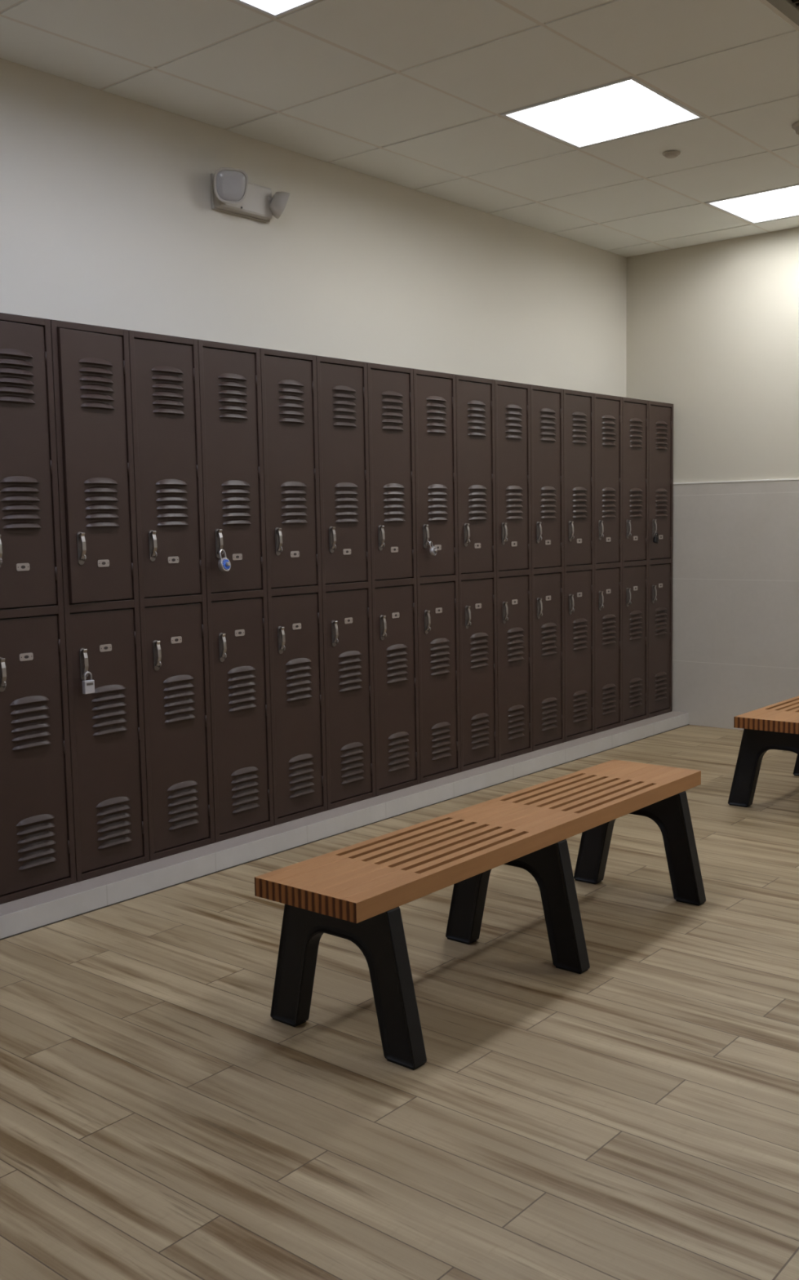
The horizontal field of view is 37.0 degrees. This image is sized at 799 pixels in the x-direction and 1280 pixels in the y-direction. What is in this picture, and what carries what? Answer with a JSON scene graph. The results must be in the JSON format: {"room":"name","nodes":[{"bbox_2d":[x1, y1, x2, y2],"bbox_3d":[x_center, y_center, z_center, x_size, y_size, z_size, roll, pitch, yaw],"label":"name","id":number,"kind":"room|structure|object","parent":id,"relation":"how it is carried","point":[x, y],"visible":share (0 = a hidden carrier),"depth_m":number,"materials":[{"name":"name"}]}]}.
{"room":"changing room","nodes":[
{"label":"changing room","id":0,"kind":"room"},
{"bbox_2d":[0,57,626,397],"bbox_3d":[-1.280,-0.679,4.230,0.120,3.066,8.410,4,7,40],"label":"wall","id":1,"kind":"structure","parent":0,"point":[108,219],"depth_m":4.97,"materials":[{"name":"beige paint"}]},
{"bbox_2d":[210,167,289,222],"bbox_3d":[-0.587,-1.778,4.770,0.143,0.138,0.423,4,7,40],"label":"emergency light","id":2,"kind":"object","parent":1,"relation":"attached to","point":[232,193],"visible":1,"depth_m":4.75,"materials":[{"name":"beige plastic"}]},
{"bbox_2d":[0,711,688,938],"bbox_3d":[-1.044,0.824,4.199,0.429,0.073,8.198,4,7,40],"label":"locker base","id":3,"kind":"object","parent":1,"relation":"attached to","point":[23,914],"depth_m":4.63,"materials":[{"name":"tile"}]},
{"bbox_2d":[0,312,76,904],"bbox_3d":[-1.301,-0.099,3.862,0.345,1.840,0.303,4,7,40],"label":"locker","id":4,"kind":"object","parent":3,"relation":"on","point":[37,848],"visible":1,"depth_m":3.80,"materials":[{"name":"brown metal"}]},
{"bbox_2d":[50,319,149,882],"bbox_3d":[-1.105,-0.126,4.094,0.348,1.840,0.303,4,7,40],"label":"locker","id":5,"kind":"object","parent":3,"relation":"on","point":[91,380],"visible":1,"depth_m":4.00,"materials":[{"name":"brown metal"}]},
{"bbox_2d":[81,671,94,693],"bbox_3d":[-1.030,0.141,3.946,0.018,0.073,0.038,4,7,40],"label":"padlock","id":6,"kind":"object","parent":5,"relation":"attached to","point":[88,686],"visible":1,"depth_m":3.94,"materials":[{"name":"grey metal"}]},
{"bbox_2d":[128,329,214,861],"bbox_3d":[-0.914,-0.153,4.331,0.335,1.840,0.303,4,7,40],"label":"locker","id":7,"kind":"object","parent":3,"relation":"on","point":[164,371],"visible":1,"depth_m":4.24,"materials":[{"name":"brown metal"}]},
{"bbox_2d":[197,339,274,842],"bbox_3d":[-0.719,-0.180,4.564,0.335,1.840,0.303,4,7,40],"label":"locker","id":8,"kind":"object","parent":3,"relation":"on","point":[230,378],"visible":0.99,"depth_m":4.47,"materials":[{"name":"brown metal"}]},
{"bbox_2d":[217,549,231,572],"bbox_3d":[-0.638,-0.290,4.364,0.038,0.084,0.053,2,7,30],"label":"padlock","id":9,"kind":"object","parent":8,"relation":"attached to","point":[224,564],"visible":1,"depth_m":4.35,"materials":[{"name":"silver metal"}]},
{"bbox_2d":[259,347,327,825],"bbox_3d":[-0.524,-0.207,4.797,0.335,1.840,0.303,4,7,40],"label":"locker","id":10,"kind":"object","parent":3,"relation":"on","point":[289,398],"visible":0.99,"depth_m":4.70,"materials":[{"name":"brown metal"}]},
{"bbox_2d":[0,724,689,940],"bbox_3d":[-0.877,0.870,4.064,0.005,0.003,8.198,4,7,40],"label":"trim","id":11,"kind":"structure","parent":3,"relation":"attached to","point":[687,724],"depth_m":4.61,"materials":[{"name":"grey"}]},
{"bbox_2d":[315,355,375,810],"bbox_3d":[-0.329,-0.234,5.030,0.335,1.840,0.303,4,7,40],"label":"locker","id":12,"kind":"object","parent":3,"relation":"on","point":[341,384],"visible":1,"depth_m":4.94,"materials":[{"name":"brown metal"}]},
{"bbox_2d":[367,362,420,796],"bbox_3d":[-0.133,-0.261,5.262,0.335,1.840,0.303,4,7,40],"label":"locker","id":13,"kind":"object","parent":3,"relation":"on","point":[390,388],"visible":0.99,"depth_m":5.17,"materials":[{"name":"brown metal"}]},
{"bbox_2d":[413,368,461,783],"bbox_3d":[0.062,-0.288,5.495,0.335,1.840,0.303,4,7,40],"label":"locker","id":14,"kind":"object","parent":3,"relation":"on","point":[434,392],"visible":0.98,"depth_m":5.40,"materials":[{"name":"brown metal"}]},
{"bbox_2d":[429,541,437,555],"bbox_3d":[0.152,-0.408,5.317,0.030,0.067,0.048,2,6,26],"label":"padlock","id":15,"kind":"object","parent":14,"relation":"attached to","point":[433,549],"visible":1,"depth_m":5.31,"materials":[{"name":"silver metal"}]},
{"bbox_2d":[455,374,497,772],"bbox_3d":[0.257,-0.314,5.728,0.335,1.840,0.303,4,7,40],"label":"locker","id":16,"kind":"object","parent":3,"relation":"on","point":[475,396],"visible":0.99,"depth_m":5.63,"materials":[{"name":"brown metal"}]},
{"bbox_2d":[494,379,533,761],"bbox_3d":[0.452,-0.341,5.961,0.335,1.840,0.303,4,7,40],"label":"locker","id":17,"kind":"object","parent":3,"relation":"on","point":[512,399],"visible":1,"depth_m":5.87,"materials":[{"name":"brown metal"}]},
{"bbox_2d":[530,384,564,751],"bbox_3d":[0.648,-0.368,6.194,0.335,1.840,0.303,4,7,40],"label":"locker","id":18,"kind":"object","parent":3,"relation":"on","point":[547,475],"visible":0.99,"depth_m":6.10,"materials":[{"name":"brown metal"}]},
{"bbox_2d":[563,388,594,742],"bbox_3d":[0.843,-0.395,6.426,0.335,1.840,0.303,4,7,40],"label":"locker","id":19,"kind":"object","parent":3,"relation":"on","point":[578,406],"visible":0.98,"depth_m":6.33,"materials":[{"name":"brown metal"}]},
{"bbox_2d":[594,393,622,733],"bbox_3d":[1.038,-0.422,6.659,0.335,1.840,0.303,4,7,40],"label":"locker","id":20,"kind":"object","parent":3,"relation":"on","point":[607,408],"visible":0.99,"depth_m":6.56,"materials":[{"name":"brown metal"}]},
{"bbox_2d":[622,396,648,725],"bbox_3d":[1.233,-0.449,6.892,0.335,1.840,0.303,4,7,40],"label":"locker","id":21,"kind":"object","parent":3,"relation":"on","point":[635,412],"visible":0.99,"depth_m":6.80,"materials":[{"name":"brown metal"}]},
{"bbox_2d":[648,400,673,718],"bbox_3d":[1.429,-0.476,7.125,0.335,1.840,0.303,4,7,40],"label":"locker","id":22,"kind":"object","parent":3,"relation":"on","point":[660,414],"visible":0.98,"depth_m":7.04,"materials":[{"name":"brown metal"}]},
{"bbox_2d":[653,532,658,543],"bbox_3d":[1.489,-0.593,6.922,0.041,0.063,0.018,-7,8,-44],"label":"padlock","id":23,"kind":"object","parent":22,"relation":"attached to","point":[655,540],"visible":1,"depth_m":6.91,"materials":[{"name":"black metal"}]},
{"bbox_2d":[0,724,798,1279],"bbox_3d":[1.053,1.056,2.473,6.080,0.120,8.410,4,7,40],"label":"floor","id":24,"kind":"structure","parent":0,"point":[633,1115],"depth_m":2.69,"materials":[{"name":"brown wood"}]},
{"bbox_2d":[254,759,706,1070],"bbox_3d":[0.331,0.706,3.438,0.475,0.410,1.720,4,7,40],"label":"bench","id":25,"kind":"object","parent":24,"relation":"on","point":[355,893],"visible":1,"depth_m":3.18,"materials":[{"name":"brown wood"}]},
{"bbox_2d":[728,695,798,807],"bbox_3d":[2.088,0.459,5.588,0.475,0.410,1.720,4,7,40],"label":"bench","id":26,"kind":"object","parent":24,"relation":"on","point":[775,726],"visible":1,"depth_m":5.09,"materials":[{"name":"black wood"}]},
{"bbox_2d":[0,0,798,257],"bbox_3d":[1.000,-1.812,2.186,5.878,0.020,8.208,4,7,40],"label":"ceiling","id":27,"kind":"structure","parent":0,"point":[275,65],"depth_m":4.27,"materials":[{"name":"tile"}]},
{"bbox_2d":[234,0,318,17],"bbox_3d":[-0.350,-1.942,3.286,0.574,0.109,0.574,4,7,40],"label":"ceiling light","id":28,"kind":"object","parent":27,"relation":"attached to","point":[274,8],"visible":1,"depth_m":3.63,"materials":[{"name":"white plastic"}]},
{"bbox_2d":[0,0,798,250],"bbox_3d":[1.000,-1.820,2.186,5.878,0.033,8.208,4,7,40],"label":"grid","id":29,"kind":"object","parent":27,"relation":"attached to","point":[766,2],"visible":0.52,"depth_m":4.25,"materials":[{"name":"white metal"}]},
{"bbox_2d":[500,76,704,148],"bbox_3d":[0.795,-2.099,4.651,0.574,0.109,0.574,4,7,40],"label":"ceiling light","id":30,"kind":"object","parent":27,"relation":"attached to","point":[626,107],"visible":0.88,"depth_m":4.75,"materials":[{"name":"white plastic"}]},
{"bbox_2d":[561,81,652,120],"bbox_3d":[0.795,-2.101,4.651,0.256,0.060,0.444,4,7,40],"label":"diffuser","id":31,"kind":"object","parent":30,"relation":"attached to","point":[624,100],"depth_m":4.62,"materials":[{"name":"white plastic"}]},
{"bbox_2d":[662,150,680,158],"bbox_3d":[1.174,-2.092,5.146,0.076,0.017,0.076,4,7,40],"label":"sprinkler cover","id":32,"kind":"object","parent":27,"relation":"attached to","point":[673,153],"visible":1,"depth_m":5.13,"materials":[{"name":"beige plastic"}]},
{"bbox_2d":[705,183,798,223],"bbox_3d":[1.939,-2.257,6.016,0.574,0.109,0.574,4,7,40],"label":"ceiling light","id":33,"kind":"object","parent":27,"relation":"attached to","point":[781,202],"visible":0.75,"depth_m":6.23,"materials":[{"name":"white plastic"}]},
{"bbox_2d":[757,186,798,204],"bbox_3d":[1.939,-2.258,6.015,0.256,0.060,0.444,4,7,40],"label":"diffuser","id":34,"kind":"object","parent":33,"relation":"attached to","point":[788,196],"depth_m":5.99,"materials":[{"name":"white plastic"}]},
{"bbox_2d":[766,0,798,26],"bbox_3d":[1.329,-1.965,3.437,0.574,0.064,0.574,4,7,40],"label":"ceiling vent","id":35,"kind":"object","parent":27,"relation":"in","point":[790,8],"visible":1,"depth_m":3.69,"materials":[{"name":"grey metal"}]},
{"bbox_2d":[791,120,798,134],"bbox_3d":[1.647,-2.055,4.793,0.132,0.037,0.132,4,7,40],"label":"smoke detector","id":36,"kind":"object","parent":27,"relation":"attached to","point":[795,126],"visible":1,"depth_m":4.79,"materials":[{"name":"beige plastic"}]},
{"bbox_2d":[626,226,798,483],"bbox_3d":[3.728,-0.893,5.461,5.980,3.066,0.120,4,7,40],"label":"wall","id":37,"kind":"structure","parent":0,"point":[713,328],"depth_m":6.87,"materials":[{"name":"beige paint"}]},
{"bbox_2d":[672,480,798,729],"bbox_3d":[3.663,-0.081,5.524,5.878,1.440,0.010,4,7,40],"label":"wall tiles","id":38,"kind":"structure","parent":37,"relation":"attached to","point":[735,545],"depth_m":6.94,"materials":[{"name":"white tile"}]},
{"bbox_2d":[673,478,798,484],"bbox_3d":[3.649,-0.803,5.451,5.878,0.010,0.012,4,7,40],"label":"trim","id":39,"kind":"structure","parent":37,"relation":"attached to","point":[784,479],"depth_m":6.86,"materials":[{"name":"white metal"}]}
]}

